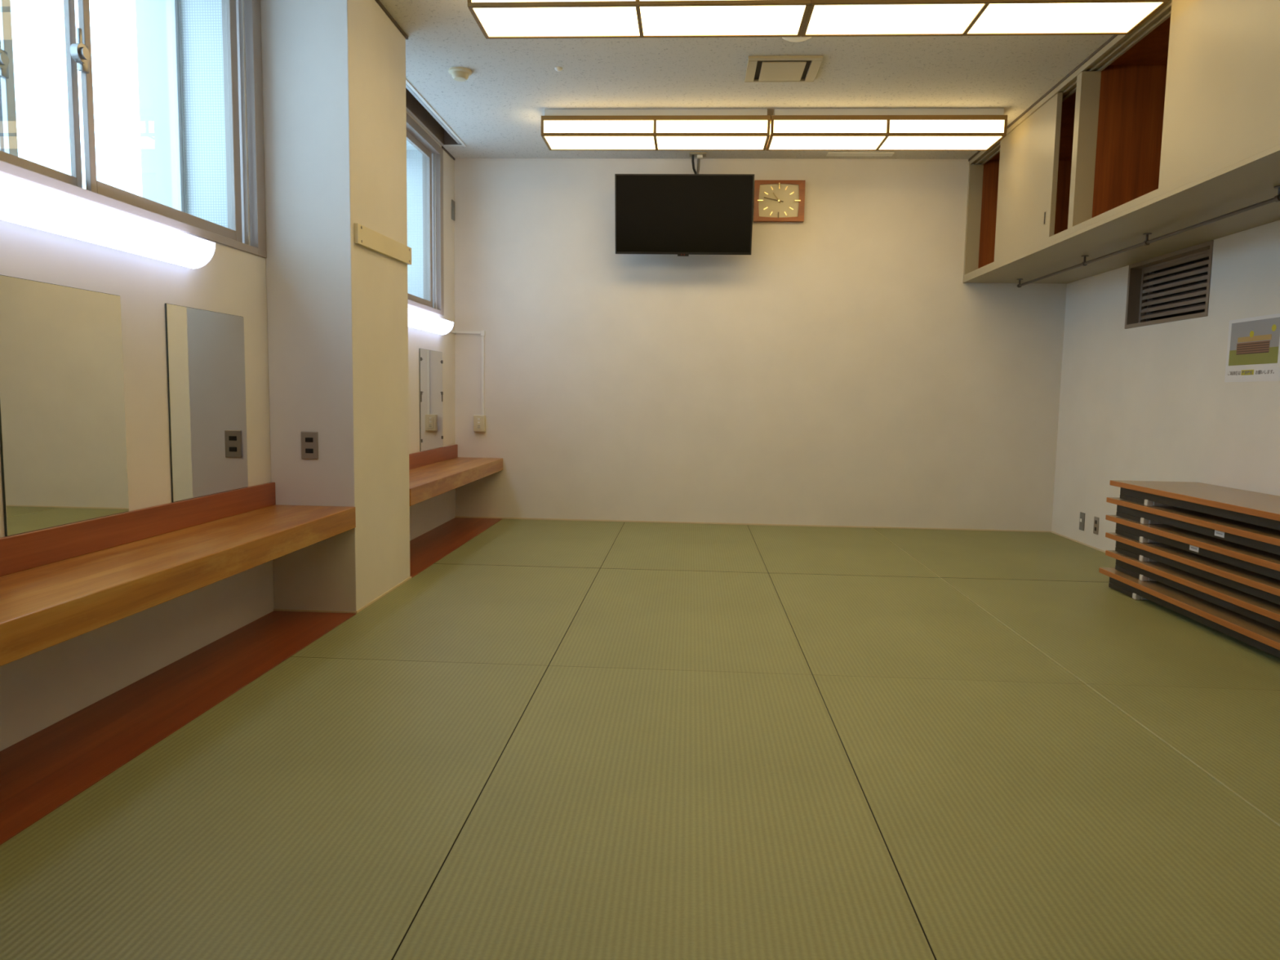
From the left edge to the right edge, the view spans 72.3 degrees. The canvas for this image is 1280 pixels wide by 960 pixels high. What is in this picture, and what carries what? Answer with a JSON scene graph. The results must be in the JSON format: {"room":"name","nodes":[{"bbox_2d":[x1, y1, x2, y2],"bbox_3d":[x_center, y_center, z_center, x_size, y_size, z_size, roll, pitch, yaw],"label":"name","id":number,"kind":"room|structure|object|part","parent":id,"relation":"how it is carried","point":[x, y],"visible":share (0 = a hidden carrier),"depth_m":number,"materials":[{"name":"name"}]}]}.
{"room":"dressing room","nodes":[
{"label":"dressing room","id":0,"kind":"room"},
{"bbox_2d":[0,111,455,751],"bbox_3d":[-1.907,-0.785,2.683,0.520,2.993,8.057,1,6,3],"label":"wall","id":1,"kind":"structure","parent":0,"point":[39,690],"depth_m":2.97,"materials":[{"name":"paint"}]},
{"bbox_2d":[0,275,128,536],"bbox_3d":[-1.663,-0.216,2.546,0.006,0.687,0.507,1,6,3],"label":"wall mirror","id":2,"kind":"object","parent":1,"relation":"attached to","point":[63,442],"visible":1,"depth_m":2.51,"materials":[{"name":"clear mirror"}]},
{"bbox_2d":[0,173,215,268],"bbox_3d":[-1.607,-0.744,2.514,0.097,0.091,1.270,1,6,3],"label":"wall light","id":3,"kind":"object","parent":1,"relation":"attached to","point":[21,202],"visible":1,"depth_m":2.54,"materials":[{"name":"white plastic"}]},
{"bbox_2d":[0,0,266,257],"bbox_3d":[-1.891,-1.428,2.639,0.528,1.170,2.055,1,6,3],"label":"window","id":4,"kind":"structure","parent":1,"relation":"in","point":[199,62],"depth_m":3.60,"materials":[{"name":"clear glass"}]},
{"bbox_3d":[-2.030,-1.387,2.191,0.018,1.110,1.096,1,6,3],"label":"sash","id":5,"kind":"part","parent":4,"relation":"part of","materials":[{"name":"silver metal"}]},
{"bbox_3d":[-1.753,-1.370,2.173,0.018,1.090,0.984,1,6,3],"label":"sash","id":6,"kind":"part","parent":4,"relation":"part of","materials":[{"name":"clear glass"}]},
{"bbox_3d":[-1.944,-1.480,3.171,0.018,1.110,0.950,1,6,3],"label":"sash","id":7,"kind":"part","parent":4,"relation":"part of","materials":[{"name":"clear glass"}]},
{"bbox_3d":[-1.660,-1.458,3.097,0.018,1.090,0.912,1,6,3],"label":"sash","id":8,"kind":"part","parent":4,"relation":"part of","materials":[{"name":"clear glass"}]},
{"bbox_3d":[-1.989,-1.430,2.645,0.056,1.170,2.055,1,6,3],"label":"frame","id":9,"kind":"part","parent":4,"relation":"part of","materials":[{"name":"silver metal"}]},
{"bbox_2d":[0,482,275,576],"bbox_3d":[-1.740,0.300,1.279,0.019,0.098,5.079,1,6,3],"label":"backsplash","id":10,"kind":"structure","parent":1,"relation":"attached to","point":[31,549],"depth_m":2.77,"materials":[{"name":"brown wood"}]},
{"bbox_2d":[0,482,355,666],"bbox_3d":[-1.564,0.350,1.274,0.373,0.190,5.079,1,6,3],"label":"countertop","id":11,"kind":"structure","parent":1,"relation":"attached to","point":[63,583],"depth_m":2.56,"materials":[{"name":"brown wood"}]},
{"bbox_2d":[164,302,248,502],"bbox_3d":[-1.618,-0.289,3.299,0.006,0.689,0.521,1,6,3],"label":"wall mirror","id":12,"kind":"object","parent":1,"relation":"attached to","point":[206,351],"visible":1,"depth_m":3.26,"materials":[{"name":"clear mirror"}]},
{"bbox_2d":[374,0,408,39],"bbox_3d":[-1.353,-2.144,3.950,0.380,0.012,0.759,1,6,3],"label":"trim","id":13,"kind":"structure","parent":1,"relation":"attached to","point":[378,2],"depth_m":4.08,"materials":[{"name":"brown"}]},
{"bbox_2d":[406,113,444,315],"bbox_3d":[-1.728,-1.692,5.393,0.528,1.170,1.837,1,6,3],"label":"window","id":14,"kind":"structure","parent":1,"relation":"in","point":[424,156],"depth_m":6.23,"materials":[{"name":"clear glass"}]},
{"bbox_3d":[-1.501,-1.717,5.796,0.018,1.090,0.804,1,6,3],"label":"sash","id":15,"kind":"part","parent":14,"relation":"part of","materials":[{"name":"clear glass"}]},
{"bbox_2d":[408,308,453,334],"bbox_3d":[-1.422,-1.027,5.656,0.097,0.090,1.270,1,6,3],"label":"wall light","id":16,"kind":"object","parent":1,"relation":"attached to","point":[416,319],"visible":0.66,"depth_m":5.76,"materials":[{"name":"white plastic"}]},
{"bbox_2d":[419,348,443,451],"bbox_3d":[-1.450,-0.557,6.106,0.010,0.687,0.520,1,6,3],"label":"wall mirror","id":17,"kind":"object","parent":1,"relation":"attached to","point":[431,362],"visible":1,"depth_m":6.08,"materials":[{"name":"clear mirror"}]},
{"bbox_2d":[408,444,457,469],"bbox_3d":[-1.482,-0.119,5.650,0.019,0.098,2.235,1,6,3],"label":"backsplash","id":18,"kind":"structure","parent":1,"relation":"attached to","point":[416,460],"depth_m":6.10,"materials":[{"name":"brown wood"}]},
{"bbox_2d":[405,78,466,146],"bbox_3d":[-1.362,-2.360,5.256,0.158,0.176,1.895,1,6,3],"label":"trim","id":19,"kind":"structure","parent":1,"relation":"attached to","point":[415,103],"depth_m":5.70,"materials":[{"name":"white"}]},
{"bbox_2d":[441,146,454,159],"bbox_3d":[-1.396,-2.381,6.386,0.008,0.012,0.332,1,6,3],"label":"trim","id":20,"kind":"structure","parent":1,"relation":"attached to","point":[442,147],"depth_m":6.38,"materials":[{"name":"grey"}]},
{"bbox_2d":[451,199,454,221],"bbox_3d":[-1.395,-2.014,6.541,0.008,0.142,0.070,1,6,3],"label":"wall plate","id":21,"kind":"object","parent":1,"relation":"attached to","point":[452,201],"visible":1,"depth_m":6.53,"materials":[{"name":"grey plastic"}]},
{"bbox_2d":[408,444,502,506],"bbox_3d":[-1.306,-0.069,5.644,0.373,0.190,2.235,1,6,3],"label":"countertop","id":22,"kind":"structure","parent":1,"relation":"attached to","point":[433,473],"depth_m":5.71,"materials":[{"name":"brown wood"}]},
{"bbox_2d":[260,0,409,611],"bbox_3d":[-1.381,-0.786,4.082,0.370,2.743,0.739,1,6,3],"label":"wall pillar","id":23,"kind":"structure","parent":0,"point":[334,71],"depth_m":3.77,"materials":[{"name":"paint"}]},
{"bbox_2d":[301,431,318,459],"bbox_3d":[-1.422,-0.149,3.769,0.074,0.119,0.008,1,6,3],"label":"wall socket","id":24,"kind":"object","parent":23,"relation":"attached to","point":[309,441],"visible":1,"depth_m":3.77,"materials":[{"name":"beige"}]},
{"bbox_2d":[305,437,313,442],"bbox_3d":[-1.422,-0.173,3.764,0.034,0.020,0.002,1,6,3],"label":"outlet","id":25,"kind":"object","parent":24,"relation":"attached to","point":[307,439],"depth_m":3.76,"materials":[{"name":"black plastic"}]},
{"bbox_2d":[305,448,313,453],"bbox_3d":[-1.422,-0.125,3.769,0.034,0.020,0.002,1,6,3],"label":"outlet","id":26,"kind":"object","parent":24,"relation":"attached to","point":[307,450],"depth_m":3.77,"materials":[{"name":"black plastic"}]},
{"bbox_2d":[273,576,411,613],"bbox_3d":[-1.401,0.555,4.212,0.375,0.044,0.749,1,6,3],"label":"baseboard","id":27,"kind":"structure","parent":23,"relation":"attached to","point":[410,577],"depth_m":3.85,"materials":[{"name":"beige wood"}]},
{"bbox_2d":[354,222,411,264],"bbox_3d":[-1.181,-1.087,4.066,0.018,0.096,0.716,1,6,3],"label":"board","id":28,"kind":"object","parent":23,"relation":"attached to","point":[366,237],"visible":1,"depth_m":3.99,"materials":[{"name":"beige paint"}]},
{"bbox_2d":[379,0,1113,159],"bbox_3d":[0.782,-2.090,2.399,4.821,0.250,8.057,1,6,3],"label":"ceiling","id":29,"kind":"structure","parent":0,"point":[497,112],"depth_m":4.77,"materials":[{"name":"white paint"}]},
{"bbox_2d":[448,66,471,81],"bbox_3d":[-0.978,-2.199,4.763,0.124,0.047,0.124,1,6,3],"label":"smoke detector","id":30,"kind":"object","parent":29,"relation":"attached to","point":[459,73],"visible":1,"depth_m":4.73,"materials":[{"name":"beige plastic"}]},
{"bbox_2d":[555,66,562,71],"bbox_3d":[-0.437,-2.199,4.696,0.040,0.016,0.040,1,6,3],"label":"ceiling sensor","id":31,"kind":"object","parent":29,"relation":"attached to","point":[557,68],"visible":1,"depth_m":4.68,"materials":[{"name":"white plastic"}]},
{"bbox_2d":[467,0,810,39],"bbox_3d":[-0.001,-2.025,3.716,1.398,0.160,0.330,1,6,3],"label":"ceiling lamp","id":32,"kind":"object","parent":29,"relation":"attached to","point":[496,19],"visible":1,"depth_m":3.69,"materials":[{"name":"white plastic"}]},
{"bbox_3d":[-0.355,-1.991,3.580,0.674,0.074,0.004,1,6,3],"label":"pane","id":33,"kind":"part","parent":32,"relation":"part of","materials":[{"name":"white plastic"}]},
{"bbox_3d":[-0.346,-1.959,3.742,0.674,0.004,0.296,1,6,3],"label":"pane","id":34,"kind":"part","parent":32,"relation":"part of","materials":[{"name":"white plastic"}]},
{"bbox_3d":[0.334,-1.976,3.540,0.674,0.074,0.004,1,6,3],"label":"pane","id":35,"kind":"part","parent":32,"relation":"part of","materials":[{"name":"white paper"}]},
{"bbox_3d":[0.343,-1.943,3.703,0.674,0.004,0.296,1,6,3],"label":"pane","id":36,"kind":"part","parent":32,"relation":"part of","materials":[{"name":"white plastic"}]},
{"bbox_2d":[541,108,770,151],"bbox_3d":[0.100,-2.195,5.499,1.398,0.160,0.330,1,6,3],"label":"ceiling lamp","id":37,"kind":"object","parent":29,"relation":"attached to","point":[739,129],"visible":1,"depth_m":5.36,"materials":[{"name":"white plastic"}]},
{"bbox_3d":[-0.254,-2.162,5.363,0.674,0.074,0.004,1,6,3],"label":"pane","id":38,"kind":"part","parent":37,"relation":"part of","materials":[{"name":"white plastic"}]},
{"bbox_3d":[-0.246,-2.130,5.525,0.674,0.004,0.296,1,6,3],"label":"pane","id":39,"kind":"part","parent":37,"relation":"part of","materials":[{"name":"white plastic"}]},
{"bbox_3d":[0.443,-2.114,5.486,0.674,0.004,0.296,1,6,3],"label":"pane","id":40,"kind":"part","parent":37,"relation":"part of","materials":[{"name":"white plastic"}]},
{"bbox_3d":[0.435,-2.147,5.324,0.674,0.074,0.004,1,6,3],"label":"pane","id":41,"kind":"part","parent":37,"relation":"part of","materials":[{"name":"white plastic"}]},
{"bbox_2d":[689,151,706,173],"bbox_3d":[0.401,-2.083,6.306,0.190,0.530,0.154,1,6,3],"label":"hanger","id":42,"kind":"object","parent":29,"relation":"hanging from","point":[700,156],"visible":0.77,"depth_m":6.30,"materials":[{"name":"beige paint"}]},
{"bbox_2d":[614,173,754,256],"bbox_3d":[0.311,-1.879,6.232,0.974,0.554,0.180,1,6,3],"label":"television","id":43,"kind":"object","parent":42,"relation":"hanging from","point":[681,215],"visible":1,"depth_m":6.20,"materials":[{"name":"black plastic"}]},
{"bbox_3d":[0.417,-2.344,6.312,0.120,0.010,0.090,1,6,3],"label":"ceiling plate","id":44,"kind":"part","parent":42,"relation":"part of","materials":[{"name":"beige paint"}]},
{"bbox_2d":[744,55,822,82],"bbox_3d":[0.753,-2.174,4.641,0.378,0.016,0.346,1,6,3],"label":"ceiling vent","id":45,"kind":"object","parent":29,"relation":"in","point":[760,68],"visible":1,"depth_m":4.61,"materials":[{"name":"beige paint"}]},
{"bbox_3d":[0.754,-2.171,4.656,0.226,0.007,0.265,1,6,3],"label":"deflector panel","id":46,"kind":"part","parent":45,"relation":"part of","materials":[{"name":"beige paint"}]},
{"bbox_2d":[782,36,811,42],"bbox_3d":[0.755,-2.131,4.204,0.150,0.017,0.150,1,6,3],"label":"ceiling disc","id":47,"kind":"object","parent":29,"relation":"attached to","point":[795,39],"visible":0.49,"depth_m":4.22,"materials":[{"name":"white plastic"}]},
{"bbox_2d":[826,151,894,156],"bbox_3d":[1.567,-2.320,6.241,0.465,0.006,0.090,1,6,3],"label":"ceiling hatch","id":48,"kind":"object","parent":29,"relation":"attached to","point":[829,153],"visible":1,"depth_m":6.23,"materials":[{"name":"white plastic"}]},
{"bbox_2d":[765,108,1007,151],"bbox_3d":[1.499,-2.164,5.419,1.398,0.160,0.330,1,6,3],"label":"ceiling lamp","id":49,"kind":"object","parent":29,"relation":"attached to","point":[790,129],"visible":0.92,"depth_m":5.28,"materials":[{"name":"white plastic"}]},
{"bbox_3d":[1.153,-2.099,5.446,0.674,0.004,0.296,1,6,3],"label":"pane","id":50,"kind":"part","parent":49,"relation":"part of","materials":[{"name":"white plastic"}]},
{"bbox_3d":[1.145,-2.131,5.283,0.674,0.074,0.004,1,6,3],"label":"pane","id":51,"kind":"part","parent":49,"relation":"part of","materials":[{"name":"white plastic"}]},
{"bbox_3d":[1.843,-2.083,5.406,0.674,0.004,0.296,1,6,3],"label":"pane","id":52,"kind":"part","parent":49,"relation":"part of","materials":[{"name":"white plastic"}]},
{"bbox_3d":[1.834,-2.116,5.244,0.674,0.074,0.004,1,6,3],"label":"pane","id":53,"kind":"part","parent":49,"relation":"part of","materials":[{"name":"white plastic"}]},
{"bbox_2d":[800,0,1169,36],"bbox_3d":[1.396,-1.993,3.636,1.398,0.160,0.330,1,6,3],"label":"ceiling lamp","id":54,"kind":"object","parent":29,"relation":"attached to","point":[824,18],"visible":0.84,"depth_m":3.63,"materials":[{"name":"white plastic"}]},
{"bbox_3d":[1.050,-1.928,3.663,0.674,0.004,0.296,1,6,3],"label":"pane","id":55,"kind":"part","parent":54,"relation":"part of","materials":[{"name":"white plastic"}]},
{"bbox_3d":[1.739,-1.912,3.623,0.674,0.004,0.296,1,6,3],"label":"pane","id":56,"kind":"part","parent":54,"relation":"part of","materials":[{"name":"white plastic"}]},
{"bbox_2d":[453,160,1066,531],"bbox_3d":[0.742,-1.124,6.648,5.342,2.993,0.200,1,6,3],"label":"wall","id":57,"kind":"structure","parent":0,"point":[842,370],"depth_m":6.56,"materials":[{"name":"paint"}]},
{"bbox_2d":[449,329,484,415],"bbox_3d":[-1.311,-0.800,6.506,0.233,0.642,0.386,1,6,3],"label":"cable conduit","id":58,"kind":"object","parent":57,"relation":"attached to","point":[482,332],"visible":0.93,"depth_m":6.67,"materials":[{"name":"white plastic"}]},
{"bbox_2d":[473,415,485,431],"bbox_3d":[-1.229,-0.433,6.707,0.086,0.124,0.046,1,6,3],"label":"switch box","id":59,"kind":"object","parent":57,"relation":"attached to","point":[479,421],"visible":1,"depth_m":6.69,"materials":[{"name":"beige plastic"}]},
{"bbox_2d":[475,417,481,429],"bbox_3d":[-1.230,-0.432,6.688,0.046,0.090,0.004,1,6,3],"label":"switch plate","id":60,"kind":"object","parent":59,"relation":"attached to","point":[478,420],"depth_m":6.69,"materials":[{"name":"beige plastic"}]},
{"bbox_2d":[454,158,968,160],"bbox_3d":[0.495,-2.356,6.441,3.776,0.010,0.006,1,6,3],"label":"trim","id":61,"kind":"structure","parent":57,"relation":"attached to","point":[455,158],"depth_m":6.44,"materials":[{"name":"paint"}]},
{"bbox_2d":[455,515,1050,532],"bbox_3d":[0.821,0.354,6.680,4.521,0.044,0.008,1,6,3],"label":"baseboard","id":62,"kind":"structure","parent":57,"relation":"attached to","point":[624,521],"depth_m":6.68,"materials":[{"name":"beige"}]},
{"bbox_2d":[753,180,805,222],"bbox_3d":[1.020,-2.044,6.423,0.366,0.291,0.040,1,6,3],"label":"wall clock","id":63,"kind":"object","parent":57,"relation":"attached to","point":[775,201],"visible":1,"depth_m":6.42,"materials":[{"name":"brown wood"}]},
{"bbox_2d":[1051,219,1279,551],"bbox_3d":[3.015,-0.675,2.402,0.300,2.993,8.057,1,6,3],"label":"wall","id":64,"kind":"structure","parent":0,"point":[1150,402],"depth_m":5.06,"materials":[{"name":"paint"}]},
{"bbox_2d":[1050,531,1105,552],"bbox_3d":[2.836,0.788,2.549,0.008,0.044,8.049,1,6,3],"label":"baseboard","id":65,"kind":"structure","parent":64,"relation":"attached to","point":[1073,540],"depth_m":6.07,"materials":[{"name":"beige"}]},
{"bbox_2d":[1079,511,1084,530],"bbox_3d":[3.046,0.285,6.039,0.008,0.123,0.072,1,6,3],"label":"wall socket","id":66,"kind":"object","parent":64,"relation":"attached to","point":[1082,522],"visible":1,"depth_m":6.03,"materials":[{"name":"grey plastic"}]},
{"bbox_2d":[1093,516,1099,534],"bbox_3d":[3.034,0.303,5.829,0.007,0.115,0.066,1,6,3],"label":"wall socket","id":67,"kind":"object","parent":64,"relation":"attached to","point":[1095,528],"visible":1,"depth_m":5.82,"materials":[{"name":"beige"}]},
{"bbox_2d":[962,0,1279,287],"bbox_3d":[2.582,-1.588,3.683,0.750,0.936,5.386,1,6,3],"label":"upper cabinet","id":68,"kind":"object","parent":64,"relation":"attached to","point":[1171,124],"depth_m":4.49,"materials":[{"name":"beige paint"}]},
{"bbox_3d":[2.421,-1.885,6.361,0.097,0.781,0.026,1,6,3],"label":"post","id":69,"kind":"part","parent":68,"relation":"part of","materials":[{"name":"beige paint"}]},
{"bbox_3d":[2.335,-1.790,5.311,0.028,0.787,0.900,1,6,3],"label":"sliding door","id":70,"kind":"part","parent":68,"relation":"part of","materials":[{"name":"beige paint"}]},
{"bbox_3d":[2.270,-2.039,3.658,0.098,0.042,5.386,1,6,3],"label":"head rail","id":71,"kind":"part","parent":68,"relation":"part of","materials":[{"name":"beige paint"}]},
{"bbox_3d":[2.315,-1.713,4.566,0.097,0.781,0.060,1,6,3],"label":"post","id":72,"kind":"part","parent":68,"relation":"part of","materials":[{"name":"beige paint"}]},
{"bbox_3d":[2.554,-1.187,4.087,0.040,0.059,4.250,1,6,3],"label":"hanging rail","id":73,"kind":"part","parent":68,"relation":"part of","materials":[{"name":"silver metal"}]},
{"bbox_3d":[2.214,-1.593,3.260,0.028,0.787,0.918,1,6,3],"label":"sliding door","id":74,"kind":"part","parent":68,"relation":"part of","materials":[{"name":"beige paint"}]},
{"bbox_2d":[1124,240,1213,328],"bbox_3d":[3.103,-1.101,5.039,0.164,0.392,0.886,1,6,3],"label":"air vent","id":75,"kind":"object","parent":64,"relation":"in","point":[1181,282],"visible":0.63,"depth_m":5.13,"materials":[{"name":"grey metal"}]},
{"bbox_3d":[3.108,-1.101,5.039,0.034,0.346,0.840,1,6,3],"label":"louvre frame","id":76,"kind":"part","parent":75,"relation":"part of","materials":[{"name":"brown metal"}]},
{"bbox_2d":[1224,313,1279,382],"bbox_3d":[2.966,-0.632,4.238,0.003,0.311,0.418,1,6,3],"label":"poster","id":77,"kind":"object","parent":64,"relation":"attached to","point":[1253,348],"visible":1,"depth_m":4.23,"materials":[{"name":"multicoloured paper"}]},
{"bbox_2d":[1228,316,1279,365],"bbox_3d":[2.966,-0.665,4.235,0.002,0.212,0.372,1,6,3],"label":"picture","id":78,"kind":"object","parent":77,"relation":"attached to","point":[1255,340],"depth_m":4.23,"materials":[{"name":"multicoloured paper"}]},
{"bbox_3d":[0.476,0.797,2.744,5.342,0.160,8.357,1,6,3],"label":"floor","id":79,"kind":"structure","parent":0,"visible":0},
{"bbox_2d":[0,610,355,844],"bbox_3d":[-1.574,0.838,1.318,0.370,0.036,5.075,1,6,3],"label":"board","id":80,"kind":"object","parent":79,"relation":"on","point":[45,770],"visible":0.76,"depth_m":2.58,"materials":[{"name":"brown wood"}]},
{"bbox_2d":[0,657,548,959],"bbox_3d":[-0.855,0.757,2.280,0.948,0.035,1.786,1,6,3],"label":"mat","id":81,"kind":"object","parent":79,"relation":"on","point":[313,811],"visible":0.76,"depth_m":1.96,"materials":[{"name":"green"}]},
{"bbox_2d":[290,564,599,666],"bbox_3d":[-0.750,0.587,4.055,0.948,0.035,1.783,1,6,3],"label":"mat","id":82,"kind":"object","parent":79,"relation":"on","point":[455,613],"visible":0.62,"depth_m":3.77,"materials":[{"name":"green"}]},
{"bbox_2d":[409,517,502,577],"bbox_3d":[-1.316,0.419,5.690,0.370,0.036,2.222,1,6,3],"label":"board","id":83,"kind":"object","parent":79,"relation":"on","point":[430,547],"visible":0.46,"depth_m":5.76,"materials":[{"name":"brown wood"}]},
{"bbox_2d":[434,519,624,568],"bbox_3d":[-0.643,0.415,5.851,0.948,0.035,1.820,1,6,3],"label":"mat","id":84,"kind":"object","parent":79,"relation":"on","point":[508,542],"visible":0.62,"depth_m":5.64,"materials":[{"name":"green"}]},
{"bbox_2d":[392,666,934,959],"bbox_3d":[0.087,0.778,2.227,0.935,0.035,1.786,1,6,3],"label":"mat","id":85,"kind":"object","parent":79,"relation":"on","point":[626,814],"visible":1,"depth_m":1.92,"materials":[{"name":"green wicker"}]},
{"bbox_2d":[548,568,812,675],"bbox_3d":[0.192,0.608,4.001,0.935,0.035,1.783,1,6,3],"label":"mat","id":86,"kind":"object","parent":79,"relation":"on","point":[691,620],"visible":0.76,"depth_m":3.71,"materials":[{"name":"green wicker"}]},
{"bbox_2d":[600,521,768,573],"bbox_3d":[0.298,0.436,5.797,0.935,0.035,1.820,1,6,3],"label":"mat","id":87,"kind":"object","parent":79,"relation":"on","point":[725,548],"visible":0.76,"depth_m":5.58,"materials":[{"name":"green"}]},
{"bbox_2d":[747,524,939,577],"bbox_3d":[1.234,0.457,5.744,0.935,0.035,1.820,1,6,3],"label":"mat","id":88,"kind":"object","parent":79,"relation":"on","point":[783,549],"visible":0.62,"depth_m":5.53,"materials":[{"name":"green"}]},
{"bbox_2d":[768,573,1084,684],"bbox_3d":[1.127,0.629,3.948,0.935,0.035,1.783,1,6,3],"label":"mat","id":89,"kind":"object","parent":79,"relation":"on","point":[925,628],"visible":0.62,"depth_m":3.65,"materials":[{"name":"green wicker"}]},
{"bbox_2d":[872,528,1115,582],"bbox_3d":[2.358,0.481,5.680,1.314,0.037,1.820,1,6,3],"label":"mat","id":90,"kind":"object","parent":79,"relation":"on","point":[947,553],"visible":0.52,"depth_m":5.55,"materials":[{"name":"green"}]},
{"bbox_2d":[813,675,1279,959],"bbox_3d":[1.022,0.799,2.173,0.935,0.035,1.786,1,6,3],"label":"mat","id":91,"kind":"object","parent":79,"relation":"on","point":[1015,820],"visible":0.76,"depth_m":2.01,"materials":[{"name":"green wicker"}]},
{"bbox_2d":[940,577,1279,690],"bbox_3d":[2.252,0.653,3.884,1.314,0.037,1.783,1,6,3],"label":"mat","id":92,"kind":"object","parent":79,"relation":"on","point":[1096,632],"visible":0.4,"depth_m":3.63,"materials":[{"name":"green wicker"}]},
{"bbox_2d":[1098,567,1279,657],"bbox_3d":[2.621,0.604,3.772,0.450,0.093,1.800,1,6,3],"label":"folding table","id":93,"kind":"object","parent":92,"relation":"on","point":[1263,637],"visible":0.52,"depth_m":3.81,"materials":[{"name":"brown wood"}]},
{"bbox_3d":[2.473,0.564,4.487,0.024,0.024,0.256,1,6,3],"label":"leg","id":94,"kind":"part","parent":93,"relation":"part of","materials":[{"name":"black wood"}]},
{"bbox_2d":[1105,550,1279,630],"bbox_3d":[2.653,0.511,3.768,0.450,0.093,1.800,1,6,3],"label":"folding table","id":95,"kind":"object","parent":93,"relation":"on","point":[1258,609],"visible":0.5,"depth_m":3.84,"materials":[{"name":"brown wood"}]},
{"bbox_3d":[2.505,0.471,4.484,0.024,0.024,0.256,1,6,3],"label":"leg","id":96,"kind":"part","parent":95,"relation":"part of","materials":[{"name":"black wood"}]},
{"bbox_2d":[1105,532,1279,604],"bbox_3d":[2.658,0.416,3.777,0.450,0.093,1.800,1,6,3],"label":"folding table","id":97,"kind":"object","parent":95,"relation":"on","point":[1256,584],"visible":0.7,"depth_m":3.84,"materials":[{"name":"brown wood"}]},
{"bbox_3d":[2.510,0.377,4.492,0.024,0.024,0.256,1,6,3],"label":"leg","id":98,"kind":"part","parent":97,"relation":"part of","materials":[{"name":"black wood"}]},
{"bbox_2d":[1105,515,1279,580],"bbox_3d":[2.658,0.323,3.775,0.450,0.093,1.800,1,6,3],"label":"folding table","id":99,"kind":"object","parent":97,"relation":"on","point":[1257,561],"visible":0.77,"depth_m":3.84,"materials":[{"name":"brown wood"}]},
{"bbox_3d":[2.510,0.283,4.491,0.024,0.024,0.256,1,6,3],"label":"leg","id":100,"kind":"part","parent":99,"relation":"part of","materials":[{"name":"black wood"}]},
{"bbox_2d":[1106,497,1279,555],"bbox_3d":[2.660,0.229,3.772,0.450,0.093,1.800,1,6,3],"label":"folding table","id":101,"kind":"object","parent":99,"relation":"on","point":[1258,537],"visible":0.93,"depth_m":3.85,"materials":[{"name":"brown wood"}]},
{"bbox_3d":[2.513,0.189,4.487,0.024,0.024,0.256,1,6,3],"label":"leg","id":102,"kind":"part","parent":101,"relation":"part of","materials":[{"name":"black wood"}]},
{"bbox_2d":[1109,480,1279,530],"bbox_3d":[2.661,0.138,3.739,0.450,0.093,1.800,1,6,3],"label":"folding table","id":103,"kind":"object","parent":101,"relation":"on","point":[1262,509],"visible":1,"depth_m":3.96,"materials":[{"name":"brown wood"}]},
{"bbox_3d":[2.513,0.098,4.455,0.024,0.024,0.256,1,6,3],"label":"leg","id":104,"kind":"part","parent":103,"relation":"part of","materials":[{"name":"black wood"}]},
{"bbox_2d":[1086,684,1279,826],"bbox_3d":[2.147,0.823,2.109,1.314,0.037,1.786,1,6,3],"label":"mat","id":105,"kind":"object","parent":79,"relation":"on","point":[1233,735],"visible":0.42,"depth_m":2.64,"materials":[{"name":"green wicker"}]}
]}

